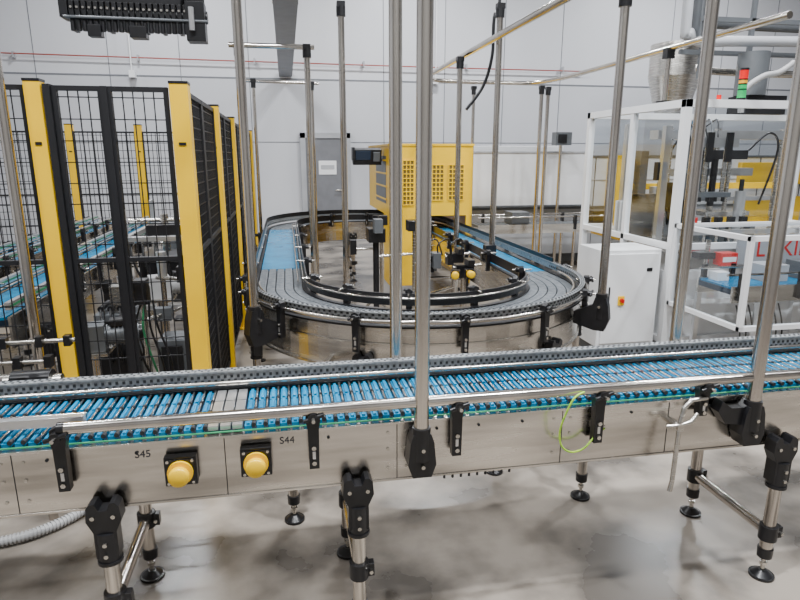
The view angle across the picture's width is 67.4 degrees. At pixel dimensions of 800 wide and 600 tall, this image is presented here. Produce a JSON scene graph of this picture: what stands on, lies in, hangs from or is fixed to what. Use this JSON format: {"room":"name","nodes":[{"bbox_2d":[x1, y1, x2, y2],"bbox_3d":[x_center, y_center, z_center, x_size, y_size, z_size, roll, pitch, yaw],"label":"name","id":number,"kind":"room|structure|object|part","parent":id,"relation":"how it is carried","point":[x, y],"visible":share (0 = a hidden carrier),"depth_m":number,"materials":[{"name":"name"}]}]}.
{"room":"processing plant","nodes":[
{"label":"processing plant","id":0,"kind":"room"},
{"bbox_2d":[0,240,799,599],"bbox_3d":[2.130,0.492,5.231,20.000,0.100,15.000,-2,14,-10],"label":"floor","id":1,"kind":"structure","parent":0,"point":[520,533],"depth_m":2.65,"materials":[{"name":"concrete"}]},
{"bbox_2d":[0,334,75,519],"bbox_3d":[-1.859,0.613,2.706,0.750,0.845,0.330,-2,14,-10],"label":"station","id":2,"kind":"object","parent":1,"relation":"on","point":[18,363],"visible":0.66,"depth_m":2.63,"materials":[{"name":"metal"}]},
{"bbox_2d":[0,511,84,546],"bbox_3d":[-1.902,1.034,2.633,1.317,0.046,0.320,-8,16,-31],"label":"corrugated hose","id":3,"kind":"object","parent":1,"relation":"on","point":[58,523],"visible":0.62,"depth_m":2.65,"materials":[{"name":"white plastic"}]},
{"bbox_2d":[0,215,116,365],"bbox_3d":[-3.341,-0.101,5.536,0.456,0.912,4.950,-2,14,-10],"label":"conveyor","id":4,"kind":"object","parent":1,"relation":"on","point":[89,232],"visible":0.27,"depth_m":5.71,"materials":[{"name":"metal"}]},
{"bbox_2d":[0,215,173,372],"bbox_3d":[-2.712,-0.119,5.652,0.496,0.892,4.950,-2,14,-10],"label":"conveyor","id":5,"kind":"object","parent":1,"relation":"on","point":[101,251],"visible":0.23,"depth_m":4.19,"materials":[{"name":"metal"}]},
{"bbox_2d":[0,124,179,266],"bbox_3d":[-4.434,-1.319,8.147,4.460,2.062,0.180,-2,14,-10],"label":"fence","id":6,"kind":"object","parent":1,"relation":"on","point":[67,132],"visible":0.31,"depth_m":8.11,"materials":[{"name":"black metal"}]},
{"bbox_2d":[87,316,143,375],"bbox_3d":[-1.804,0.452,3.725,0.475,0.682,0.214,-2,14,-10],"label":"motor","id":7,"kind":"object","parent":1,"relation":"on","point":[119,325],"visible":0.41,"depth_m":3.64,"materials":[{"name":"silver metal"}]},
{"bbox_2d":[93,284,146,374],"bbox_3d":[-1.891,0.295,4.124,0.317,0.800,0.360,-2,14,-10],"label":"machine","id":8,"kind":"object","parent":1,"relation":"on","point":[114,287],"visible":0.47,"depth_m":4.04,"materials":[{"name":"metal"}]},
{"bbox_2d":[0,78,257,377],"bbox_3d":[-2.516,-0.694,5.682,2.065,1.997,5.870,-2,14,-10],"label":"fence","id":9,"kind":"object","parent":1,"relation":"on","point":[206,152],"visible":0.66,"depth_m":3.02,"materials":[{"name":"black metal"}]},
{"bbox_2d":[125,200,183,309],"bbox_3d":[-1.965,-0.216,5.292,0.570,1.250,1.106,-2,14,-10],"label":"machine","id":10,"kind":"object","parent":1,"relation":"on","point":[172,249],"visible":0.27,"depth_m":4.79,"materials":[{"name":"metal"}]},
{"bbox_2d":[132,251,192,372],"bbox_3d":[-1.427,0.255,3.758,0.277,1.050,0.601,-2,14,-10],"label":"station","id":11,"kind":"object","parent":1,"relation":"on","point":[137,289],"visible":0.49,"depth_m":3.60,"materials":[{"name":"metal"}]},
{"bbox_2d":[147,270,179,336],"bbox_3d":[-1.701,0.193,4.502,0.470,0.822,0.240,-2,14,-10],"label":"motor","id":12,"kind":"object","parent":1,"relation":"on","point":[157,295],"visible":0.3,"depth_m":4.37,"materials":[{"name":"silver metal"}]},
{"bbox_2d":[161,235,182,320],"bbox_3d":[-2.175,-0.248,6.168,0.470,0.902,0.200,-2,14,-10],"label":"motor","id":13,"kind":"object","parent":1,"relation":"on","point":[177,316],"visible":0.03,"depth_m":6.23,"materials":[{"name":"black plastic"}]},
{"bbox_2d":[350,215,414,308],"bbox_3d":[-0.151,-0.319,6.040,0.730,1.100,0.750,-2,14,-10],"label":"station","id":14,"kind":"object","parent":1,"relation":"on","point":[376,234],"visible":0.7,"depth_m":5.79,"materials":[{"name":"black metal"}]},
{"bbox_2d":[0,333,799,599],"bbox_3d":[-0.021,0.695,2.286,5.309,0.882,0.566,-2,14,-10],"label":"conveyor","id":15,"kind":"object","parent":1,"relation":"on","point":[97,446],"depth_m":2.12,"materials":[{"name":"metal"}]},
{"bbox_3d":[-0.688,0.543,1.878,0.098,0.098,0.082,-2,14,-10],"label":"emergency stop button","id":16,"kind":"part","parent":15,"relation":"part of","materials":[{"name":"yellow plastic"}]},
{"bbox_3d":[-0.460,0.525,1.917,0.098,0.098,0.082,-2,14,-10],"label":"emergency stop button","id":17,"kind":"part","parent":15,"relation":"part of","materials":[{"name":"yellow plastic"}]},
{"bbox_2d":[559,391,606,452],"bbox_3d":[0.652,0.421,2.107,0.210,0.239,0.038,-7,15,-26],"label":"wire","id":18,"kind":"object","parent":15,"relation":"attached to","point":[583,392],"visible":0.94,"depth_m":2.08,"materials":[{"name":"plastic"},{"name":"brushed steel"}]},
{"bbox_2d":[0,0,799,429],"bbox_3d":[0.150,-0.966,4.676,4.573,2.994,5.930,-2,14,-10],"label":"support frame","id":19,"kind":"object","parent":1,"relation":"on","point":[259,330],"visible":0.84,"depth_m":2.74,"materials":[{"name":"metal"}]},
{"bbox_2d":[236,209,595,525],"bbox_3d":[-0.162,-0.128,5.607,2.400,0.930,5.993,-2,14,-10],"label":"conveyor","id":20,"kind":"object","parent":1,"relation":"on","point":[535,308],"visible":0.77,"depth_m":3.46,"materials":[{"name":"metal"}]},
{"bbox_2d":[368,144,474,285],"bbox_3d":[0.208,-1.102,7.834,1.000,1.785,1.770,-2,14,-10],"label":"cabinet","id":21,"kind":"object","parent":1,"relation":"on","point":[443,155],"visible":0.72,"depth_m":6.96,"materials":[{"name":"yellow metal"}]},
{"bbox_2d":[351,147,381,164],"bbox_3d":[-0.393,-1.713,7.144,0.365,0.204,0.161,-2,14,-10],"label":"panel","id":22,"kind":"object","parent":21,"relation":"attached to","point":[359,156],"visible":1,"depth_m":7.09,"materials":[{"name":"black plastic"}]},
{"bbox_2d":[414,238,481,307],"bbox_3d":[0.397,0.008,4.828,0.552,1.031,0.836,-2,14,-10],"label":"stopper","id":23,"kind":"object","parent":1,"relation":"on","point":[456,259],"depth_m":4.64,"materials":[{"name":"metal"}]},
{"bbox_3d":[0.405,-0.182,4.398,0.070,0.070,0.082,2,14,7],"label":"emergency stop button","id":24,"kind":"part","parent":23,"relation":"part of","materials":[{"name":"yellow plastic"}]},
{"bbox_3d":[0.516,-0.191,4.438,0.072,0.070,0.085,-2,14,-10],"label":"emergency stop button","id":25,"kind":"part","parent":23,"relation":"part of","materials":[{"name":"yellow plastic"}]},
{"bbox_2d":[472,209,613,268],"bbox_3d":[2.337,-0.822,8.563,2.700,0.900,0.460,-2,14,-10],"label":"conveyor","id":26,"kind":"object","parent":1,"relation":"on","point":[515,222],"visible":0.52,"depth_m":8.29,"materials":[{"name":"metal"}]},
{"bbox_2d":[545,132,571,269],"bbox_3d":[2.314,-1.439,8.821,0.240,1.980,0.215,-2,14,-10],"label":"control panel","id":27,"kind":"object","parent":1,"relation":"on","point":[558,138],"visible":0.75,"depth_m":8.67,"materials":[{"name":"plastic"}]},
{"bbox_2d":[431,40,799,261],"bbox_3d":[4.120,-2.449,9.987,7.350,3.400,1.520,-2,14,-10],"label":"machine","id":28,"kind":"object","parent":1,"relation":"on","point":[516,164],"visible":0.27,"depth_m":9.36,"materials":[{"name":"metal"}]},
{"bbox_2d":[578,243,661,345],"bbox_3d":[1.878,-0.010,5.182,0.530,0.900,0.470,-2,14,-10],"label":"electrical cabinet","id":29,"kind":"object","parent":1,"relation":"on","point":[634,268],"visible":0.73,"depth_m":5.02,"materials":[{"name":"white metal"}]},
{"bbox_2d":[577,99,799,341],"bbox_3d":[3.404,-0.686,5.469,2.570,2.080,2.428,-2,14,-10],"label":"machine","id":30,"kind":"object","parent":1,"relation":"on","point":[729,251],"visible":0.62,"depth_m":5.15,"materials":[{"name":"metal"}]},
{"bbox_2d":[716,68,749,99],"bbox_3d":[2.637,-1.712,4.757,0.252,0.242,0.070,-2,14,-10],"label":"tower","id":31,"kind":"object","parent":30,"relation":"on","point":[744,72],"visible":0.91,"depth_m":4.75,"materials":[{"name":"multicoloured plastic"}]},
{"bbox_2d":[0,0,799,248],"bbox_3d":[0.749,-4.309,11.738,20.000,6.200,0.150,-2,14,-10],"label":"wall","id":32,"kind":"structure","parent":0,"point":[590,30],"depth_m":11.43,"materials":[{"name":"white paint"}]},
{"bbox_2d":[0,0,578,84],"bbox_3d":[-1.682,-4.849,10.988,11.000,1.600,0.130,-2,14,-10],"label":"conduit","id":33,"kind":"object","parent":32,"relation":"attached to","point":[132,73],"visible":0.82,"depth_m":10.83,"materials":[{"name":"grey metal"}]},
{"bbox_2d":[300,133,351,240],"bbox_3d":[-1.428,-2.180,11.692,0.960,2.080,0.102,-2,14,-10],"label":"door","id":34,"kind":"structure","parent":32,"relation":"in","point":[327,145],"depth_m":11.62,"materials":[{"name":"metal"}]},
{"bbox_2d":[3,0,789,229],"bbox_3d":[0.764,-4.291,11.662,20.000,6.200,0.008,-2,14,-10],"label":"trim","id":35,"kind":"structure","parent":32,"relation":"attached to","point":[109,74],"depth_m":11.41,"materials":[{"name":"grey metal"}]},
{"bbox_3d":[1.409,-5.427,4.143,11.140,0.480,9.560,-2,14,-10],"label":"ceiling","id":36,"kind":"structure","parent":0,"visible":0},
{"bbox_2d":[57,0,208,44],"bbox_3d":[-1.698,-3.552,3.509,0.926,3.810,0.282,-2,14,-10],"label":"conveyor","id":37,"kind":"object","parent":36,"relation":"hanging from","point":[140,19],"visible":1,"depth_m":3.85,"materials":[{"name":"black plastic"}]},
{"bbox_2d":[272,0,297,76],"bbox_3d":[-1.351,-4.684,6.713,0.256,3.125,8.480,-2,14,-10],"label":"cable tray","id":38,"kind":"object","parent":36,"relation":"hanging from","point":[285,11],"visible":0.88,"depth_m":7.01,"materials":[{"name":"grey metal"}]},
{"bbox_2d":[465,0,500,110],"bbox_3d":[0.769,-3.697,4.835,0.388,4.149,0.070,1,14,6],"label":"hanging cable","id":39,"kind":"object","parent":36,"relation":"hanging from","point":[473,100],"visible":0.84,"depth_m":5.23,"materials":[{"name":"black plastic"}]},
{"bbox_2d":[678,0,799,114],"bbox_3d":[5.341,-4.174,6.726,4.759,4.103,1.290,-2,14,-10],"label":"pipes","id":40,"kind":"object","parent":36,"relation":"hanging from","point":[693,11],"visible":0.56,"depth_m":6.61,"materials":[{"name":"metal"}]}
]}

